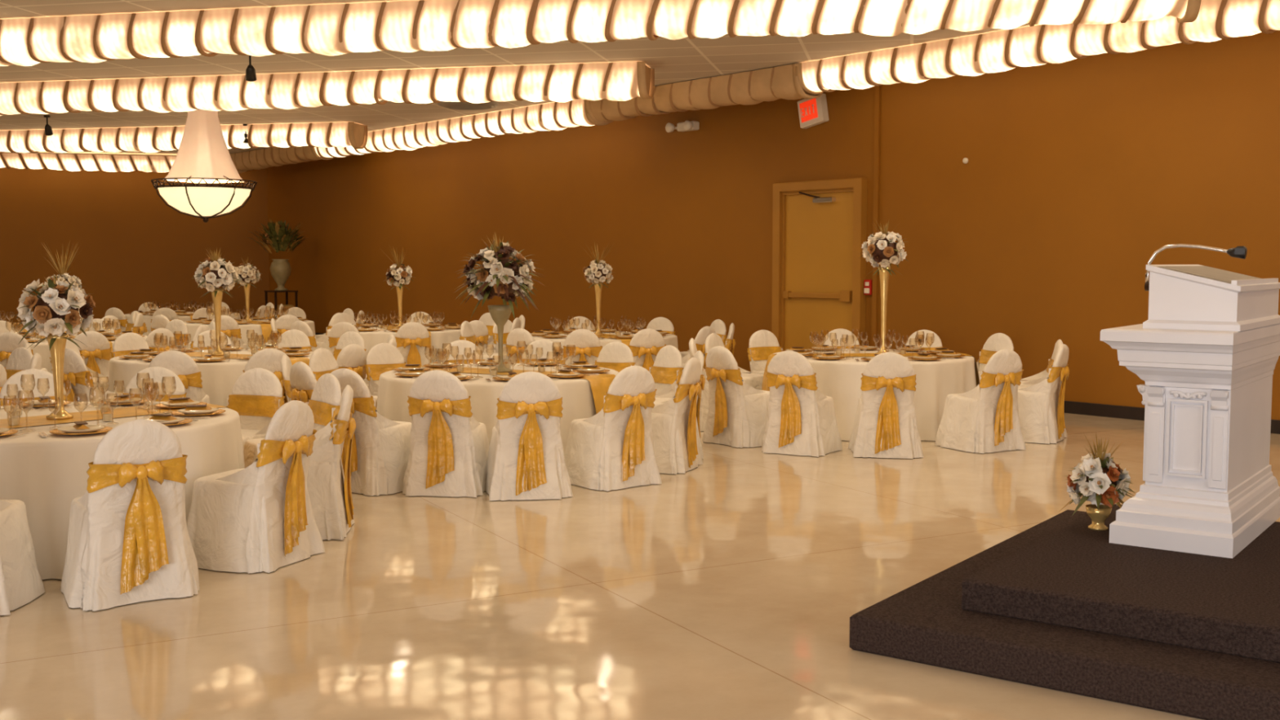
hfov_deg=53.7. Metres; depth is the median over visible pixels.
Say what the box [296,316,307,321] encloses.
place settings
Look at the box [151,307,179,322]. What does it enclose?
banquet chair
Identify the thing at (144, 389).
glasses
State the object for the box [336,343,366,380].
banquet chair
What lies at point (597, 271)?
centerpiece
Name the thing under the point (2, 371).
banquet chair
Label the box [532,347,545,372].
glasses
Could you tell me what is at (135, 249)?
wall
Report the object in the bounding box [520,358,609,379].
place settings
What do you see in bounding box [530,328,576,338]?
place settings
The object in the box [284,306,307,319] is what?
banquet chair
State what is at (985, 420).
banquet chair
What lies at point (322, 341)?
banquet chair
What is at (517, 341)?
glasses
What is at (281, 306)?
glasses
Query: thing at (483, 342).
glasses
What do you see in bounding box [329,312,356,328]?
banquet chair
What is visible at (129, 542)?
banquet chair
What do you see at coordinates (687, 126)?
emergency light
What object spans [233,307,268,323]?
glasses
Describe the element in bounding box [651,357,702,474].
banquet chair
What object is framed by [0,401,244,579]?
round banquet table
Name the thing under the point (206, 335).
banquet chair
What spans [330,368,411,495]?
banquet chair
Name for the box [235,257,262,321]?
centerpiece
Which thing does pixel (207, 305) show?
glasses
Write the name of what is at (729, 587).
floor
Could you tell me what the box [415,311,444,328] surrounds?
glasses
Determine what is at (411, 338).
banquet chair
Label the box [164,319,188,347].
banquet chair
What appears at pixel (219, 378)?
round banquet table
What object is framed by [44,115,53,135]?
ceiling spotlight
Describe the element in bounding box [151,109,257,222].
chandelier
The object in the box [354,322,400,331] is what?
place settings
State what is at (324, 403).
banquet chair
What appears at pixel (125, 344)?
banquet chair
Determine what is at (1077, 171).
wall
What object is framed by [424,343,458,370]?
glasses
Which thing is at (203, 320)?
place settings
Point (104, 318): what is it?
glasses
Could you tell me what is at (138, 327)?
banquet chair
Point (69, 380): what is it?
glasses
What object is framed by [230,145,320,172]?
swag
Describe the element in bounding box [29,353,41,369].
banquet chair
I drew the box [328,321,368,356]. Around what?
banquet chair
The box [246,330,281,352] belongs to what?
glasses
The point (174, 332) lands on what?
glasses
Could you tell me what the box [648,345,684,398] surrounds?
banquet chair
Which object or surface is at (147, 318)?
round banquet table
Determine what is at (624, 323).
glasses
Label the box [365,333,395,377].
banquet chair
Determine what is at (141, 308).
banquet chair
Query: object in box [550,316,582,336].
glasses
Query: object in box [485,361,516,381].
place settings
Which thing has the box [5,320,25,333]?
glasses
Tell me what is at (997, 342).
banquet chair
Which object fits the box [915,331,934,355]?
glasses
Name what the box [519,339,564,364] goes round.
banquet chair
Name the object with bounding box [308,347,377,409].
banquet chair
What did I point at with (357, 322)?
banquet chair
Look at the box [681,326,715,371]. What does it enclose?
banquet chair
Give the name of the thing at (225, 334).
glasses
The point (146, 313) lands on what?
place settings
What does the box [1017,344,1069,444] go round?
banquet chair
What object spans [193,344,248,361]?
place settings
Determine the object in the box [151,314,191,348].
banquet chair
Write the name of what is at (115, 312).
banquet chair
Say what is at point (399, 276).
centerpiece
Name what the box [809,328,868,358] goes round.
glasses
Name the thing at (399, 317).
glasses
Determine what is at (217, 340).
glasses
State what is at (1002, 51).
light strip
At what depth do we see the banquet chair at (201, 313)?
21.96 m
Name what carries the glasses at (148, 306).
on the round banquet table at (147, 318)
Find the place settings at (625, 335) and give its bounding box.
[600,327,644,338]
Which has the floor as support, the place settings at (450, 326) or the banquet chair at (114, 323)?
the banquet chair at (114, 323)
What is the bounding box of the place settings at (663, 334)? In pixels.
[655,329,670,336]
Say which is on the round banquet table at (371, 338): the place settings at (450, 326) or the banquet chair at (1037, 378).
the place settings at (450, 326)
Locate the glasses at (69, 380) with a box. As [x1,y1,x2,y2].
[63,380,80,414]
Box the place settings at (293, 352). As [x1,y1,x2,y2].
[235,344,311,360]
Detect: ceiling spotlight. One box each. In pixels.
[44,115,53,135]
[242,124,248,142]
[245,54,257,81]
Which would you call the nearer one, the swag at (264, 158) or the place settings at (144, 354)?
the place settings at (144, 354)
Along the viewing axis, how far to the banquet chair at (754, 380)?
13.89 m
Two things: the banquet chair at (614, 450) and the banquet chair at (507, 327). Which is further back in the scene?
the banquet chair at (507, 327)
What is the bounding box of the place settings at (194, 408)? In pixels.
[88,394,225,426]
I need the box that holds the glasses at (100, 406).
[83,371,124,426]
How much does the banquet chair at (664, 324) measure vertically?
0.935 m
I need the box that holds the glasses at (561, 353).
[546,342,575,373]
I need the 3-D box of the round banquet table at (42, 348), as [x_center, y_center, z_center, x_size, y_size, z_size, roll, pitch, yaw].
[-7.297,0.105,16.070,2.228,0.759,2.273,-4,6,-41]
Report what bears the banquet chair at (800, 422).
on the floor
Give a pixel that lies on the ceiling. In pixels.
(685, 59)
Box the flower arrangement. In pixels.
[1058,434,1138,530]
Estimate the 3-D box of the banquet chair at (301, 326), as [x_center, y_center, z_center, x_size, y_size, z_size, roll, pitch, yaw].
[-4.435,-0.087,17.426,0.624,0.935,0.714,3,5,34]
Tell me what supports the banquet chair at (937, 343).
on the floor
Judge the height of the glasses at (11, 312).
0.232 m
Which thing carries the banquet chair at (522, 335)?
on the floor
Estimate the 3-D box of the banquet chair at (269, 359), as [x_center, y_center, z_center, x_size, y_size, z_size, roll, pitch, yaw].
[-3.559,0.341,11.861,0.628,0.935,0.686,-3,5,-35]
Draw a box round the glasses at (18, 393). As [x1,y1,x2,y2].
[0,373,50,431]
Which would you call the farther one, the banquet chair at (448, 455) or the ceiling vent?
the ceiling vent
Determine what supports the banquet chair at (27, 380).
on the floor
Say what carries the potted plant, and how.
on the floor
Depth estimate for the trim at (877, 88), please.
16.42 m
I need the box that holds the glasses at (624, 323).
[615,316,645,334]
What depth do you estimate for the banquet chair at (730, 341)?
16.31 m
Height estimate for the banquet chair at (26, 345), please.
0.935 m
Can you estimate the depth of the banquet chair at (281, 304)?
24.00 m
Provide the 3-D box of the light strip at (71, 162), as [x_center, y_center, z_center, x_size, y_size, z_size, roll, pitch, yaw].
[-12.475,-4.439,28.587,6.631,0.365,0.463,-1,5,-15]
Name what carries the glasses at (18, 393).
on the round banquet table at (45, 473)
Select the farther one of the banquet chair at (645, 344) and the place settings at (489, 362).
the banquet chair at (645, 344)
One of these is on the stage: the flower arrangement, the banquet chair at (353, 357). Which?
the flower arrangement
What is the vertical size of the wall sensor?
0.070 m
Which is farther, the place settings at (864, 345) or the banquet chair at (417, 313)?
the banquet chair at (417, 313)
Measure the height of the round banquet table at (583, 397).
0.759 m
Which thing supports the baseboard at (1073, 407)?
attached to the wall at (1077, 171)
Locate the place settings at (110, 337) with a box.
[96,330,144,340]
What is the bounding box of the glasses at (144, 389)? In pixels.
[136,372,176,417]
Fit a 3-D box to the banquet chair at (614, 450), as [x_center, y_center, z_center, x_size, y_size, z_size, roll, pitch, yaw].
[-0.224,0.492,9.889,0.628,0.935,0.686,-3,6,-38]
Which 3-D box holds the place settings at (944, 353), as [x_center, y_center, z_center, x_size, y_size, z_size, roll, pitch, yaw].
[2.865,-0.044,12.655,0.758,0.058,2.130,1,5,15]
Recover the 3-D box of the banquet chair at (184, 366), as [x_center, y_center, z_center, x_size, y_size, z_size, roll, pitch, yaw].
[-4.226,0.359,11.621,0.640,0.935,0.695,-1,4,-10]
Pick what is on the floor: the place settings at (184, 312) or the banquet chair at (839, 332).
the banquet chair at (839, 332)
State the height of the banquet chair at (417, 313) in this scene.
0.935 m
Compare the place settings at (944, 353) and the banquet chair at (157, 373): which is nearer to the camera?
the banquet chair at (157, 373)
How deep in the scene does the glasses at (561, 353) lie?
11.09 m
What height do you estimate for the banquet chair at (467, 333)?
0.935 m
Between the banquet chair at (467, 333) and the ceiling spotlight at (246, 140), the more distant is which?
the ceiling spotlight at (246, 140)
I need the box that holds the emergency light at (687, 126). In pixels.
[665,120,699,132]
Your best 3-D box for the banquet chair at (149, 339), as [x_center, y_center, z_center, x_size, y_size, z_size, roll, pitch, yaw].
[-5.988,0.072,15.359,0.695,0.935,0.640,3,5,32]
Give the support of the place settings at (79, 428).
on the round banquet table at (45, 473)
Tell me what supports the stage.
on the floor
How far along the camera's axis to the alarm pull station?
16.57 m
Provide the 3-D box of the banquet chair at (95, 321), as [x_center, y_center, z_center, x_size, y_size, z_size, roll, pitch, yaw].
[-7.539,-0.093,17.513,0.654,0.935,0.692,-1,5,-16]
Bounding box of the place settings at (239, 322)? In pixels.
[233,315,280,324]
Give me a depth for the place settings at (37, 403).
7.91 m
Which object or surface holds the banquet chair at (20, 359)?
on the floor
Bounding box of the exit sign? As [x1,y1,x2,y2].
[797,93,828,128]
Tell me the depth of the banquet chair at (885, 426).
11.14 m
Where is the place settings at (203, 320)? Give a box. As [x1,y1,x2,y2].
[186,317,212,324]
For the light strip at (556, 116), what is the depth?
21.35 m
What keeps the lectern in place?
on the stage
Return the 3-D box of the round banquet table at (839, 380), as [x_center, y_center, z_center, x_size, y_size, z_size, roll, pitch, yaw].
[2.407,0.324,13.214,2.273,0.759,2.229,0,4,-6]
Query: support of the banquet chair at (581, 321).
on the floor
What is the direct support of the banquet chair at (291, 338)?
on the floor
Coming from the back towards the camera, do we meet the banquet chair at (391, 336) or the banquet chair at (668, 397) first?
the banquet chair at (391, 336)
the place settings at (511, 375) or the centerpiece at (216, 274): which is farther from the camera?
the centerpiece at (216, 274)
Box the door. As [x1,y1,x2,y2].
[771,177,867,350]
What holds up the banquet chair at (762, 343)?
on the floor
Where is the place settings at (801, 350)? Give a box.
[781,344,849,359]
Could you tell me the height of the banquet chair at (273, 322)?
0.935 m
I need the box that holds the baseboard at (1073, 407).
[315,332,1279,434]
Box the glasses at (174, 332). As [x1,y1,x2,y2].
[153,332,191,353]
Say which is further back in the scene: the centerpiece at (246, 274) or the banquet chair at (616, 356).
the centerpiece at (246, 274)
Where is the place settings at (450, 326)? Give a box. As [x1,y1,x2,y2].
[423,321,461,330]
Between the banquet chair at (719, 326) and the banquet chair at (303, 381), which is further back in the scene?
the banquet chair at (719, 326)
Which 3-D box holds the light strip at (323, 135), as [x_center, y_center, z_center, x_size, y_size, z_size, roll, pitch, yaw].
[-10.406,-4.072,23.680,11.103,0.445,0.623,1,4,12]
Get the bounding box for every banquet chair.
[0,320,17,333]
[0,332,48,371]
[0,364,6,391]
[0,368,69,405]
[0,499,44,615]
[4,346,32,380]
[23,342,31,352]
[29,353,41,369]
[49,339,108,390]
[51,348,124,402]
[60,419,199,611]
[72,330,111,377]
[78,318,115,334]
[102,315,121,333]
[104,307,128,333]
[110,332,149,358]
[120,311,138,333]
[122,366,186,401]
[131,311,151,335]
[131,312,144,335]
[137,302,159,311]
[145,328,177,351]
[148,350,209,404]
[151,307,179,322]
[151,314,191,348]
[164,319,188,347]
[186,400,324,573]
[189,324,209,348]
[191,329,231,350]
[192,307,214,319]
[208,302,230,311]
[208,321,215,329]
[210,315,247,349]
[211,306,231,316]
[226,368,284,450]
[229,348,292,401]
[243,373,341,468]
[255,305,270,319]
[262,314,299,347]
[266,302,274,319]
[270,318,279,344]
[275,329,311,350]
[276,303,283,317]
[280,354,292,404]
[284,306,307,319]
[289,361,316,403]
[290,320,321,351]
[306,385,355,540]
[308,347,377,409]
[315,308,354,338]
[315,312,339,348]
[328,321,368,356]
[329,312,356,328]
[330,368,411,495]
[332,331,366,359]
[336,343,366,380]
[355,310,364,326]
[364,338,396,388]
[364,342,406,395]
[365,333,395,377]
[395,321,431,366]
[402,369,488,497]
[406,311,433,324]
[440,320,488,359]
[441,339,484,364]
[459,320,508,363]
[479,312,495,344]
[484,371,573,501]
[486,315,524,347]
[486,317,520,353]
[492,319,512,353]
[505,328,534,363]
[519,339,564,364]
[562,328,602,364]
[564,316,595,331]
[564,365,662,491]
[593,341,635,372]
[628,328,666,370]
[646,316,675,334]
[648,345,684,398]
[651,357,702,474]
[653,350,705,458]
[680,319,726,357]
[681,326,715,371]
[688,337,745,431]
[702,346,769,447]
[703,333,763,390]
[724,323,735,355]
[746,329,782,374]
[761,350,842,457]
[822,328,860,348]
[848,351,923,458]
[903,329,943,351]
[934,349,1026,453]
[976,333,1013,391]
[1017,339,1063,386]
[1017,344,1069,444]
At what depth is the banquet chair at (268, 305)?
24.83 m
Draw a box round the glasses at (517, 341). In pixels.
[508,341,533,368]
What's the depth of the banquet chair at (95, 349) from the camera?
14.55 m
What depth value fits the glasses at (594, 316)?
16.26 m
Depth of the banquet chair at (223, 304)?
25.55 m
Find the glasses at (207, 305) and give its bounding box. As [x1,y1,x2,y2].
[191,300,212,312]
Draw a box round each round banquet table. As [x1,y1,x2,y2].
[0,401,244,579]
[9,322,79,334]
[26,334,147,373]
[107,349,313,406]
[124,311,240,332]
[184,319,315,349]
[325,324,461,363]
[376,363,618,453]
[532,331,678,351]
[761,348,979,440]
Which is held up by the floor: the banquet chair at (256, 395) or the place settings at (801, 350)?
the banquet chair at (256, 395)
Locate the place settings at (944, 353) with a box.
[889,345,965,360]
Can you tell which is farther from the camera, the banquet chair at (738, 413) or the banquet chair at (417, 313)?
the banquet chair at (417, 313)
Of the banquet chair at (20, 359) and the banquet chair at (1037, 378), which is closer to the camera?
the banquet chair at (20, 359)
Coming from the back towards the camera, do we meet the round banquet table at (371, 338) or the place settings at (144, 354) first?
the round banquet table at (371, 338)
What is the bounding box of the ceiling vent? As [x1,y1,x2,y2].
[437,101,498,110]
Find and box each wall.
[0,167,269,322]
[266,29,1279,420]
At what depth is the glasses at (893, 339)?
13.27 m
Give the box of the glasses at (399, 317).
[357,311,399,330]
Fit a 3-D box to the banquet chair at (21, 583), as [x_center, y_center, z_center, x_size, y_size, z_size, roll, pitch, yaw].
[-3.401,0.764,6.343,0.628,0.935,0.686,0,4,-3]
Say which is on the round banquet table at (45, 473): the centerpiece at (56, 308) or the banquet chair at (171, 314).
the centerpiece at (56, 308)
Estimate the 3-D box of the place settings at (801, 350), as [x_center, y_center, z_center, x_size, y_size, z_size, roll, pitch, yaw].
[1.822,-0.058,12.844,0.779,0.058,2.083,1,5,15]
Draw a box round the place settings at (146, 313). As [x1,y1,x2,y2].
[138,309,156,315]
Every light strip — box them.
[0,0,1201,66]
[0,61,654,115]
[0,121,368,153]
[0,152,241,173]
[311,99,609,159]
[795,0,1279,94]
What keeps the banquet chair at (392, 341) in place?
on the floor
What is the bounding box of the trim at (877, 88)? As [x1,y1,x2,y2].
[871,84,881,347]
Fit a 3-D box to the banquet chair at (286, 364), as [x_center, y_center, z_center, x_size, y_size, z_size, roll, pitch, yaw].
[-2.732,0.418,10.852,0.686,0.935,0.628,-1,4,-10]
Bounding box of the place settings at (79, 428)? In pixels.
[49,421,112,435]
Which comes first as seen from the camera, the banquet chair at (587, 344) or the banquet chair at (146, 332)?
the banquet chair at (587, 344)
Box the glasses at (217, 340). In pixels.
[200,330,230,359]
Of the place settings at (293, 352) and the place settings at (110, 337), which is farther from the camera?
the place settings at (110, 337)
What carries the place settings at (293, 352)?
on the round banquet table at (219, 378)
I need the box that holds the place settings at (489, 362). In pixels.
[468,358,497,365]
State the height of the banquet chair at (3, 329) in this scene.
0.935 m
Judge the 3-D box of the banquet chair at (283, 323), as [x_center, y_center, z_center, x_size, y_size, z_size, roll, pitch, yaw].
[-5.489,-0.239,19.414,0.654,0.935,0.692,-3,5,-33]
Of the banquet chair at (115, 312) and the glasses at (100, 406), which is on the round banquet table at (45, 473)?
the glasses at (100, 406)
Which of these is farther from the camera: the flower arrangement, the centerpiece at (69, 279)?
the centerpiece at (69, 279)
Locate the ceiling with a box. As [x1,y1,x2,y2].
[0,0,1039,156]
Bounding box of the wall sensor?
[962,157,968,163]
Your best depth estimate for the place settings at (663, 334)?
16.88 m
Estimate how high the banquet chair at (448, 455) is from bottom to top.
0.935 m
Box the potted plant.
[248,217,307,317]
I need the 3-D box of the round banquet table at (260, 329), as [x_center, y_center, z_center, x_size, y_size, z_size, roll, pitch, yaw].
[-6.393,-0.248,20.659,2.228,0.759,2.267,-4,6,-41]
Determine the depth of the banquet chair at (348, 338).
14.46 m
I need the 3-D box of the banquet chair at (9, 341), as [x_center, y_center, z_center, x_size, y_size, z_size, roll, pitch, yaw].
[-7.146,0.131,14.587,0.651,0.935,0.674,0,4,-6]
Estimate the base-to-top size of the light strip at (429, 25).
0.436 m
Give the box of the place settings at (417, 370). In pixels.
[392,360,479,381]
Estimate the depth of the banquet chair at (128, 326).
20.64 m
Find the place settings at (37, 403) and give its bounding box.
[0,395,54,437]
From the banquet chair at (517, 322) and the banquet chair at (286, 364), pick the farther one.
the banquet chair at (517, 322)
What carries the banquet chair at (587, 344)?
on the floor
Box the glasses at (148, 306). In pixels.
[143,301,157,313]
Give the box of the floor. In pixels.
[0,413,1279,719]
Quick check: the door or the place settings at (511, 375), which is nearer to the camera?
the place settings at (511, 375)
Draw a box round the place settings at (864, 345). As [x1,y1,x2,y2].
[847,343,879,360]
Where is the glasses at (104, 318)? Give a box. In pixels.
[88,318,119,337]
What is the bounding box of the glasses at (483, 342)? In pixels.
[461,342,504,377]
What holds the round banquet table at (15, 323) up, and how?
on the floor
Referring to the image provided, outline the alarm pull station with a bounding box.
[863,280,872,294]
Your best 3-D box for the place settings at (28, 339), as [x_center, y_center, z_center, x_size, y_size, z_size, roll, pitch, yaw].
[-7.387,-0.247,15.303,2.137,0.058,0.989,3,5,36]
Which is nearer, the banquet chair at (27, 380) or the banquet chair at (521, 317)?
the banquet chair at (27, 380)
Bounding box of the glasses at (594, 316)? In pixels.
[591,315,617,337]
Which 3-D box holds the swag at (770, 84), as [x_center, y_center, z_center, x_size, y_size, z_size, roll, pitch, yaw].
[0.782,-3.617,17.496,0.567,0.405,4.250,-4,6,-41]
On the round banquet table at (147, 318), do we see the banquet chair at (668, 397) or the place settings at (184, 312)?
the place settings at (184, 312)
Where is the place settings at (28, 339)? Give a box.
[17,332,47,342]
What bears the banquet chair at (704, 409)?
on the floor
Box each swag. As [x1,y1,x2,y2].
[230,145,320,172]
[585,62,822,123]
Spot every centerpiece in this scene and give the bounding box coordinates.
[13,275,95,419]
[41,240,84,337]
[191,248,240,355]
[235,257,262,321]
[383,246,413,328]
[455,231,545,372]
[582,241,613,335]
[857,218,906,354]
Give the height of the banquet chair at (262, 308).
0.935 m
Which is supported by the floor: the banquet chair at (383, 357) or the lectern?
the banquet chair at (383, 357)
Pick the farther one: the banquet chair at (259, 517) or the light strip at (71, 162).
the light strip at (71, 162)
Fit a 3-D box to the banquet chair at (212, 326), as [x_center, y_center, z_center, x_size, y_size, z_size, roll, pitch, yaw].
[-5.932,-0.030,16.695,0.714,0.935,0.624,-3,5,-31]
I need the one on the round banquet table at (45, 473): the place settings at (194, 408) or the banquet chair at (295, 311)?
the place settings at (194, 408)
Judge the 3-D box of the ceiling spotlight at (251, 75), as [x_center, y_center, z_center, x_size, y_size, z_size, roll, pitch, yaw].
[-4.618,-3.471,15.006,0.130,0.333,0.226,-1,5,-14]
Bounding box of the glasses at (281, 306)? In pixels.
[269,306,288,318]
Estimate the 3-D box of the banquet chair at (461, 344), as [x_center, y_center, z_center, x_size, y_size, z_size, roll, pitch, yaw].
[-1.702,0.284,12.604,0.651,0.935,0.674,-2,5,-21]
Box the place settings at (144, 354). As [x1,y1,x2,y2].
[118,346,203,360]
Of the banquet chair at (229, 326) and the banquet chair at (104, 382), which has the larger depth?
the banquet chair at (229, 326)
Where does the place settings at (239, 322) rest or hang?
on the round banquet table at (260, 329)
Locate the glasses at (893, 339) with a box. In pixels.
[873,329,904,354]
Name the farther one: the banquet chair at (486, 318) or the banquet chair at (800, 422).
the banquet chair at (486, 318)
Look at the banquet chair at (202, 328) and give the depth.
15.86 m
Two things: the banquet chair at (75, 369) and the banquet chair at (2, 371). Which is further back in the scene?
the banquet chair at (75, 369)
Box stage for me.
[848,503,1279,719]
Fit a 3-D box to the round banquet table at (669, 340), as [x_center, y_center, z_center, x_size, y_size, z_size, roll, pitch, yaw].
[-0.551,0.049,16.793,2.228,0.759,2.267,-3,5,-31]
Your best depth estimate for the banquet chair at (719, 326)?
17.41 m
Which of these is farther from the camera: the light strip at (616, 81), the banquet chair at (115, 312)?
the banquet chair at (115, 312)
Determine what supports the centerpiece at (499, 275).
on the round banquet table at (583, 397)
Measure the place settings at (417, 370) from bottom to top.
0.058 m
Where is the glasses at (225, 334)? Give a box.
[224,333,240,351]
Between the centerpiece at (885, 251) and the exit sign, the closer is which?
the centerpiece at (885, 251)
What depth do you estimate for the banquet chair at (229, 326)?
18.91 m
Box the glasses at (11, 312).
[0,311,22,325]
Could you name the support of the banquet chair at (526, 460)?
on the floor
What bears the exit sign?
attached to the wall at (1077, 171)
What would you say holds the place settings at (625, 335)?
on the round banquet table at (669, 340)
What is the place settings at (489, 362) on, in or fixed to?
on the round banquet table at (583, 397)
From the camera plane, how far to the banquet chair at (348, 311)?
21.68 m
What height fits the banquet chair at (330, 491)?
0.935 m
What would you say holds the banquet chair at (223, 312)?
on the floor
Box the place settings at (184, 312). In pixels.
[173,309,193,315]
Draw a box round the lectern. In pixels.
[1100,244,1279,558]
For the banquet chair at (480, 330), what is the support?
on the floor

